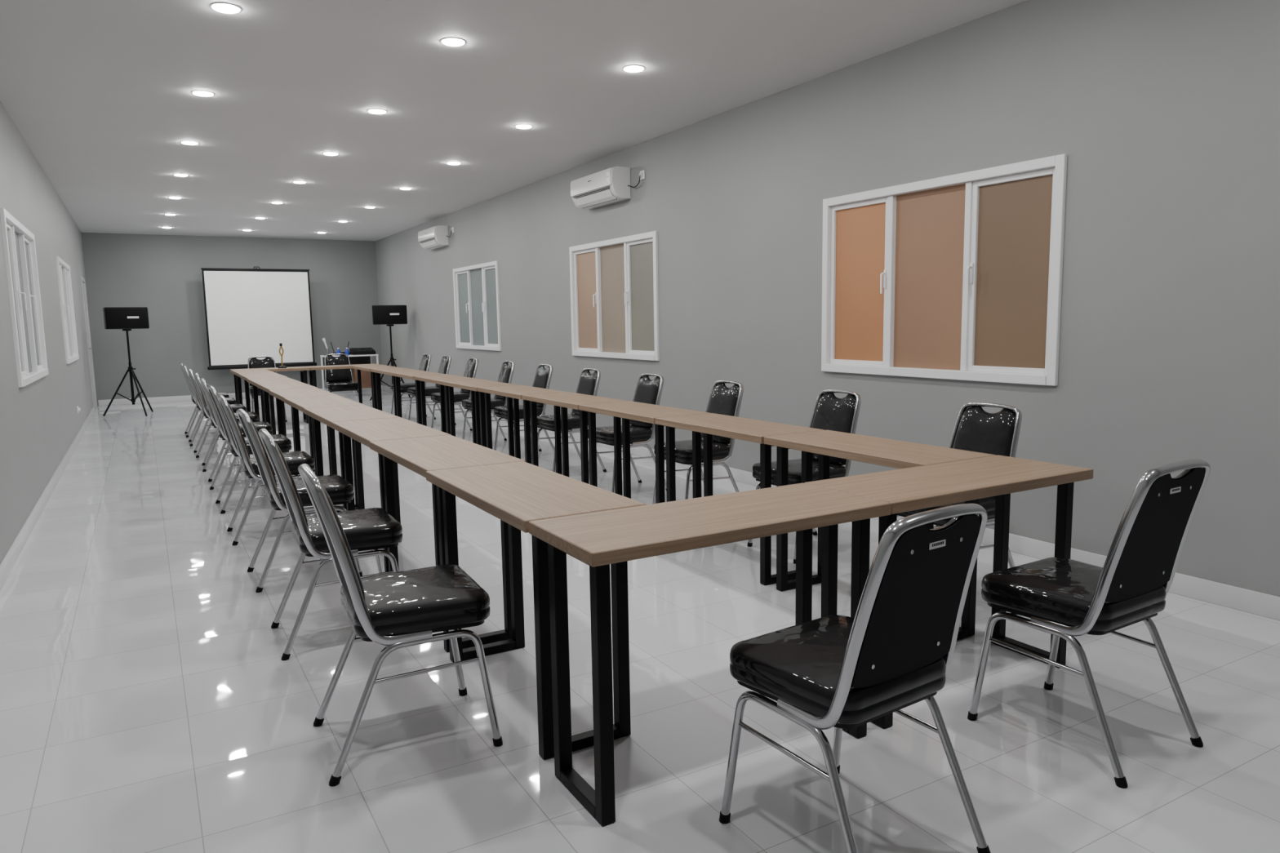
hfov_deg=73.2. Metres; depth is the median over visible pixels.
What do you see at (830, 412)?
banquet chair
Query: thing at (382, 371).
conference table
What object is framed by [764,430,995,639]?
conference table
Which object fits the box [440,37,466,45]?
recessed light
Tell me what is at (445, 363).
banquet chair
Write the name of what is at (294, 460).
banquet chair
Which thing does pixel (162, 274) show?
wall
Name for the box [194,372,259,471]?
banquet chair
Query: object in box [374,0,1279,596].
wall
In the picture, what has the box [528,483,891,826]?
conference table
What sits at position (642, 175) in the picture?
wall outlet
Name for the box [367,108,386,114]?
recessed light
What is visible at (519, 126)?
recessed light
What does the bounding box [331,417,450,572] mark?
conference table
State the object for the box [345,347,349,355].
bottle
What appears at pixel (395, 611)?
banquet chair
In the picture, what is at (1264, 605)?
baseboard
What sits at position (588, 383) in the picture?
banquet chair
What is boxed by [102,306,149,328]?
loudspeaker
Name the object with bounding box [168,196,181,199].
recessed light
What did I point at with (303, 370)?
conference table
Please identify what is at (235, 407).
banquet chair
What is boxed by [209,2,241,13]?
recessed light
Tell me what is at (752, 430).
conference table
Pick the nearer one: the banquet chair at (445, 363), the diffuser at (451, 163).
the diffuser at (451, 163)
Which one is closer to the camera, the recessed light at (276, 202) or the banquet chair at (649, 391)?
the banquet chair at (649, 391)
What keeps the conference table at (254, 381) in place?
on the floor
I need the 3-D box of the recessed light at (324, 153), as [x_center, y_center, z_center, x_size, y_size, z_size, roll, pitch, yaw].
[-2.909,-2.563,8.104,0.146,0.012,0.146,-5,8,-30]
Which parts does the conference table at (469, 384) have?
leg frame, leg frame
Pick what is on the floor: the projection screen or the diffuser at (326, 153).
the projection screen
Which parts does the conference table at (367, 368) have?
leg frame, leg frame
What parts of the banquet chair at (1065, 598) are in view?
leg, leg, seat, seat, leg, frame, backrest, panel, leg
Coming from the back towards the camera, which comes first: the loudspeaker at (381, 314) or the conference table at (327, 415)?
the loudspeaker at (381, 314)
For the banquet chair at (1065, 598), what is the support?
on the floor
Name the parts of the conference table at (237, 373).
leg frame, leg frame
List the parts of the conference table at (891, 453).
leg frame, leg frame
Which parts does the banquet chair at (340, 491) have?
panel, leg, backrest, frame, leg, seat, seat, leg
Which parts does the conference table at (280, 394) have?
leg frame, leg frame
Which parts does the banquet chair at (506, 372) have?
leg, seat, leg, frame, backrest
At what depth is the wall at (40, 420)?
7.03 m
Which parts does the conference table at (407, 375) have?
leg frame, leg frame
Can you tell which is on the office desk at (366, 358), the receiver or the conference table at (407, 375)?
the receiver
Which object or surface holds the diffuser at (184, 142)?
attached to the recessed light at (185, 142)
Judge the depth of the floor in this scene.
2.87 m
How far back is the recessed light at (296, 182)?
9.66 m
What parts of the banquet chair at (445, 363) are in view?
leg, seat, frame, backrest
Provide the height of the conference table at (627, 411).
0.748 m
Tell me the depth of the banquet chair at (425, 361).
11.77 m
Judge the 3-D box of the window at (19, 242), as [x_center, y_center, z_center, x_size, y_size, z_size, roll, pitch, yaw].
[-4.609,-0.926,6.427,0.118,1.164,1.874,-5,8,-30]
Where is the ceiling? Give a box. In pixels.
[0,0,1026,240]
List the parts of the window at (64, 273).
sash, handle, sash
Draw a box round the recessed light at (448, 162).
[446,161,461,164]
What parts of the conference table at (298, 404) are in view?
leg frame, leg frame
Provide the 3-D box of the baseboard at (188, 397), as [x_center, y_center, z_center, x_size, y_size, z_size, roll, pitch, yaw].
[-7.187,-0.585,15.914,4.791,0.100,0.012,-5,8,-30]
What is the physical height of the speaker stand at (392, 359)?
1.295 m
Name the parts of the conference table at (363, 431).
leg frame, leg frame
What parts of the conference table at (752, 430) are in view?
leg frame, leg frame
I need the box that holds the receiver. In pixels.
[330,341,350,355]
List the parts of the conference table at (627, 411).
leg frame, leg frame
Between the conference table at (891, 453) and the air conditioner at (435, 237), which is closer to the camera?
the conference table at (891, 453)
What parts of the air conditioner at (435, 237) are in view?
panel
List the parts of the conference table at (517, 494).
leg frame, leg frame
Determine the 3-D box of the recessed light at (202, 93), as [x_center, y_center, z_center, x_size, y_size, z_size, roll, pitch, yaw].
[-3.011,-2.292,5.937,0.146,0.012,0.146,-5,8,-30]
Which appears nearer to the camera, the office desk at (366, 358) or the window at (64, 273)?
the window at (64, 273)
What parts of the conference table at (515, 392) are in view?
leg frame, leg frame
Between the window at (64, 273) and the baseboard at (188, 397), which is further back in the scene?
the baseboard at (188, 397)
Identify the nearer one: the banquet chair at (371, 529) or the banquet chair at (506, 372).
the banquet chair at (371, 529)
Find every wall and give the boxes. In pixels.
[0,100,97,564]
[81,232,382,405]
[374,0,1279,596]
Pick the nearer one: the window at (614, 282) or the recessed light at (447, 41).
the recessed light at (447, 41)
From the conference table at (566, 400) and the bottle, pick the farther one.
the bottle
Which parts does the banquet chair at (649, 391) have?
leg, seat, seat, leg, leg, backrest, frame, leg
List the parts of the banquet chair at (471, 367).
leg, seat, leg, frame, backrest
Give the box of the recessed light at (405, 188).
[399,187,411,190]
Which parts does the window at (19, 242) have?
glass pane, sash, handle, glass pane, glass pane, sash, handle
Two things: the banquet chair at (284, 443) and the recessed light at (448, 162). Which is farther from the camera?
the recessed light at (448, 162)
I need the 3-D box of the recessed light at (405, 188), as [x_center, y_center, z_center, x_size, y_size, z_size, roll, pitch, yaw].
[-2.797,-2.835,10.275,0.146,0.012,0.146,-5,8,-30]
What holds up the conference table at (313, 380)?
on the floor
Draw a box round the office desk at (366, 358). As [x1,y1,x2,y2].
[320,354,378,390]
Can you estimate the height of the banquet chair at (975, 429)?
0.894 m
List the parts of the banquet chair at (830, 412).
leg, seat, leg, seat, backrest, frame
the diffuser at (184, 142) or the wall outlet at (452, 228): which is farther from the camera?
the wall outlet at (452, 228)
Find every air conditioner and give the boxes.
[417,225,448,249]
[570,166,631,209]
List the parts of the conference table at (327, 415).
leg frame, leg frame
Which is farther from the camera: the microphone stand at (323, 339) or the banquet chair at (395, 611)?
the microphone stand at (323, 339)
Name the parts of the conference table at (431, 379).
leg frame, leg frame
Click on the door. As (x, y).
(83, 283)
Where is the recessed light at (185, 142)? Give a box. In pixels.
[180,140,199,144]
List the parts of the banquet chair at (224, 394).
frame, leg, leg, seat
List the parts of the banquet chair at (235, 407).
panel, frame, leg, leg, seat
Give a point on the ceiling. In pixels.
(99, 91)
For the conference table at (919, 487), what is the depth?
2.97 m
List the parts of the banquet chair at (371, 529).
panel, leg, backrest, frame, leg, seat, seat, leg, leg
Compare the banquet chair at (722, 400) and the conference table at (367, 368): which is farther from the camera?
the conference table at (367, 368)
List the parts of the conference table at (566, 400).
leg frame, leg frame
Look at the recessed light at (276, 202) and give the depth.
11.23 m
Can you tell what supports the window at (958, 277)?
in the wall at (1165, 114)
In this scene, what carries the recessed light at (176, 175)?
in the ceiling
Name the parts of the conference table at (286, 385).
leg frame, leg frame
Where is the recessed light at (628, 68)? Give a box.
[622,65,644,71]
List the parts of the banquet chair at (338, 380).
backrest, frame, seat, seat rail, seat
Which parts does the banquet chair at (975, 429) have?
seat, seat, backrest, frame, leg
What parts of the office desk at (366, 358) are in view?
leg, modesty panel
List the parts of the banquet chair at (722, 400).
leg, seat, seat, leg, backrest, frame, leg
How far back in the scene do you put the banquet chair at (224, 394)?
10.36 m
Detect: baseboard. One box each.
[0,406,94,590]
[97,385,382,405]
[382,385,1279,620]
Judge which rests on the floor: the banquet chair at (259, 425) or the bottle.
the banquet chair at (259, 425)
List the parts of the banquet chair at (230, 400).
frame, leg, leg, seat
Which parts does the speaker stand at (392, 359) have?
tripod leg, tripod leg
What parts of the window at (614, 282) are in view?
sash, glass pane, handle, glass pane, handle, sash, glass pane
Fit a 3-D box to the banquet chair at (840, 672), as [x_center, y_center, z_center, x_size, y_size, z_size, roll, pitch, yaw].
[0.524,0.599,2.121,0.443,0.894,0.520,-6,9,-34]
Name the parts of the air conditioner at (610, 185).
panel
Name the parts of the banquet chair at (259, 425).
frame, leg, leg, seat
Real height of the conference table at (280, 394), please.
0.748 m
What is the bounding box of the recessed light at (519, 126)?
[515,124,532,128]
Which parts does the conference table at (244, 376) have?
leg frame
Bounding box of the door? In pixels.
[80,275,97,408]
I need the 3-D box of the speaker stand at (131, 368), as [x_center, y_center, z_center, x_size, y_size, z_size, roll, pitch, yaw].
[-7.689,-0.811,12.921,0.697,1.295,0.697,-6,9,-38]
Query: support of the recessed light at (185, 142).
in the ceiling
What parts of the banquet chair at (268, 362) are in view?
leg, seat, backrest, frame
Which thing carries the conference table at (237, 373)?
on the floor
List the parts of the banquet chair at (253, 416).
frame, leg, leg, seat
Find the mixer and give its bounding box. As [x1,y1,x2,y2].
[349,347,375,355]
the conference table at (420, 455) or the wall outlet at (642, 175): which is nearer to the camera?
the conference table at (420, 455)
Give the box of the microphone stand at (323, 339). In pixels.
[322,337,332,355]
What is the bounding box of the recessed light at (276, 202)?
[271,201,283,204]
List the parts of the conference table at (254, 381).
leg frame, leg frame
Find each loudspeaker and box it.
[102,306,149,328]
[372,305,407,324]
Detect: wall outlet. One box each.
[446,226,453,237]
[627,169,644,187]
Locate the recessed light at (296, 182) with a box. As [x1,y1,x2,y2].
[293,181,306,183]
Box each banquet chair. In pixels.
[178,362,229,437]
[182,364,236,446]
[186,368,246,457]
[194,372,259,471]
[200,377,272,489]
[207,385,291,513]
[217,395,316,545]
[235,408,362,592]
[248,355,287,422]
[257,428,402,660]
[297,463,502,786]
[324,353,359,401]
[390,353,435,418]
[407,355,456,425]
[431,357,478,431]
[462,360,515,440]
[493,364,554,451]
[537,368,606,472]
[587,373,666,493]
[652,380,743,503]
[719,503,990,852]
[746,389,861,564]
[897,402,1022,568]
[967,459,1210,788]
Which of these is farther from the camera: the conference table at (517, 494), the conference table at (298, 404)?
the conference table at (298, 404)
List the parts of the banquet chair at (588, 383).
leg, seat, seat, leg, leg, backrest, frame, leg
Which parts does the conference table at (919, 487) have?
leg frame, leg frame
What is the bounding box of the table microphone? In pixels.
[277,342,286,368]
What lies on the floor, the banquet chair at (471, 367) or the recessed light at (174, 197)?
the banquet chair at (471, 367)
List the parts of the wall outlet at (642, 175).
socket plate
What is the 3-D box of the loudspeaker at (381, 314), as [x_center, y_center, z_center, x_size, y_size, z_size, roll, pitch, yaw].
[-4.248,-1.895,14.620,0.560,0.320,0.278,-3,7,-18]
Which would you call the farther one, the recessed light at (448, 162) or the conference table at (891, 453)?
the recessed light at (448, 162)
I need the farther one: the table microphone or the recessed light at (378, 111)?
the table microphone
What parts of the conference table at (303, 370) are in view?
leg frame, leg frame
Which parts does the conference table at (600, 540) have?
leg frame, leg frame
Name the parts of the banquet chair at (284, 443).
panel, leg, frame, leg, seat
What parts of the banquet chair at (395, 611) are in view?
panel, leg, backrest, frame, leg, seat, seat, leg, leg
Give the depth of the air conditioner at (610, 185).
8.20 m
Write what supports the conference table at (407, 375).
on the floor
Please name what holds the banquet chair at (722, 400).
on the floor
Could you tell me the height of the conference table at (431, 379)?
0.748 m
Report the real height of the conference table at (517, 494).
0.748 m
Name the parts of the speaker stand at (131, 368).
tripod leg, tripod leg, tripod leg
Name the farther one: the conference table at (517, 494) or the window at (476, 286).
the window at (476, 286)
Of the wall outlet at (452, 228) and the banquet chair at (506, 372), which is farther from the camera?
the wall outlet at (452, 228)
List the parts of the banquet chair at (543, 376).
leg, seat, seat, backrest, frame, leg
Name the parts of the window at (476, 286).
sash, glass pane, glass pane, handle, sash, glass pane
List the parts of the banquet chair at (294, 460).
panel, backrest, leg, frame, leg, seat, seat, leg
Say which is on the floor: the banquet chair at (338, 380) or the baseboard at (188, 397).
the banquet chair at (338, 380)
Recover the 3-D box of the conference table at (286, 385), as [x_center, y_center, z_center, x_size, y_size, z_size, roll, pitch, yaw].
[-3.318,-0.014,8.143,0.400,0.748,0.983,-5,8,-30]
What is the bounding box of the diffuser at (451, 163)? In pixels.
[447,162,460,164]
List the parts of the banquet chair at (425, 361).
leg, seat, backrest, frame, leg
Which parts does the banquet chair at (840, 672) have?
leg, leg, seat, leg, seat, frame, backrest, panel, leg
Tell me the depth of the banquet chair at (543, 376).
8.35 m
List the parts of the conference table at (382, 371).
leg frame, leg frame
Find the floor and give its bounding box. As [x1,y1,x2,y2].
[0,390,1279,852]
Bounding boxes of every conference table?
[230,366,310,423]
[231,368,275,426]
[239,373,287,435]
[246,377,300,436]
[257,382,316,456]
[268,387,337,475]
[284,395,364,507]
[303,404,399,511]
[306,364,379,408]
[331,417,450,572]
[352,364,396,410]
[369,435,525,652]
[370,367,420,422]
[389,370,446,432]
[413,374,480,444]
[426,461,646,759]
[441,379,518,457]
[477,385,564,475]
[521,391,626,495]
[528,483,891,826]
[578,400,708,503]
[654,413,824,585]
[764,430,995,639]
[804,455,1093,728]
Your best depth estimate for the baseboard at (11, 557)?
5.90 m
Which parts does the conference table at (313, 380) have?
leg frame, leg frame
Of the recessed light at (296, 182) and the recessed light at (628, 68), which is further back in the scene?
the recessed light at (296, 182)
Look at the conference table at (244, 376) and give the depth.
10.13 m
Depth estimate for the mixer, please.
15.69 m
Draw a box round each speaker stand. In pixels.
[102,328,153,416]
[369,324,410,401]
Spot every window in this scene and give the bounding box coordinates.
[0,207,48,387]
[55,255,79,364]
[453,260,501,351]
[568,231,659,360]
[821,153,1067,386]
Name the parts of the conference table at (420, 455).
leg frame, leg frame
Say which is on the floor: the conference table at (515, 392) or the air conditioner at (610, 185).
the conference table at (515, 392)
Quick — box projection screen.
[200,266,316,398]
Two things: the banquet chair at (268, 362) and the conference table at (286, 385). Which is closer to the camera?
the conference table at (286, 385)
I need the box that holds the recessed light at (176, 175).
[173,173,188,176]
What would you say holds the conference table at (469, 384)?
on the floor
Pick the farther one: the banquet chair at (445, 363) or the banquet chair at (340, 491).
the banquet chair at (445, 363)
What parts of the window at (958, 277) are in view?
sash, glass pane, handle, glass pane, handle, sash, glass pane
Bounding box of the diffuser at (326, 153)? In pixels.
[324,152,337,155]
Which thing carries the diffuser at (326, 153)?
attached to the recessed light at (324, 153)
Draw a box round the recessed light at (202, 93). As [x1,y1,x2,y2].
[191,90,214,96]
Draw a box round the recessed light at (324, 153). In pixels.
[322,151,338,155]
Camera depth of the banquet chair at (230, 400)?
9.59 m
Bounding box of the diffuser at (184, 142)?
[182,141,197,144]

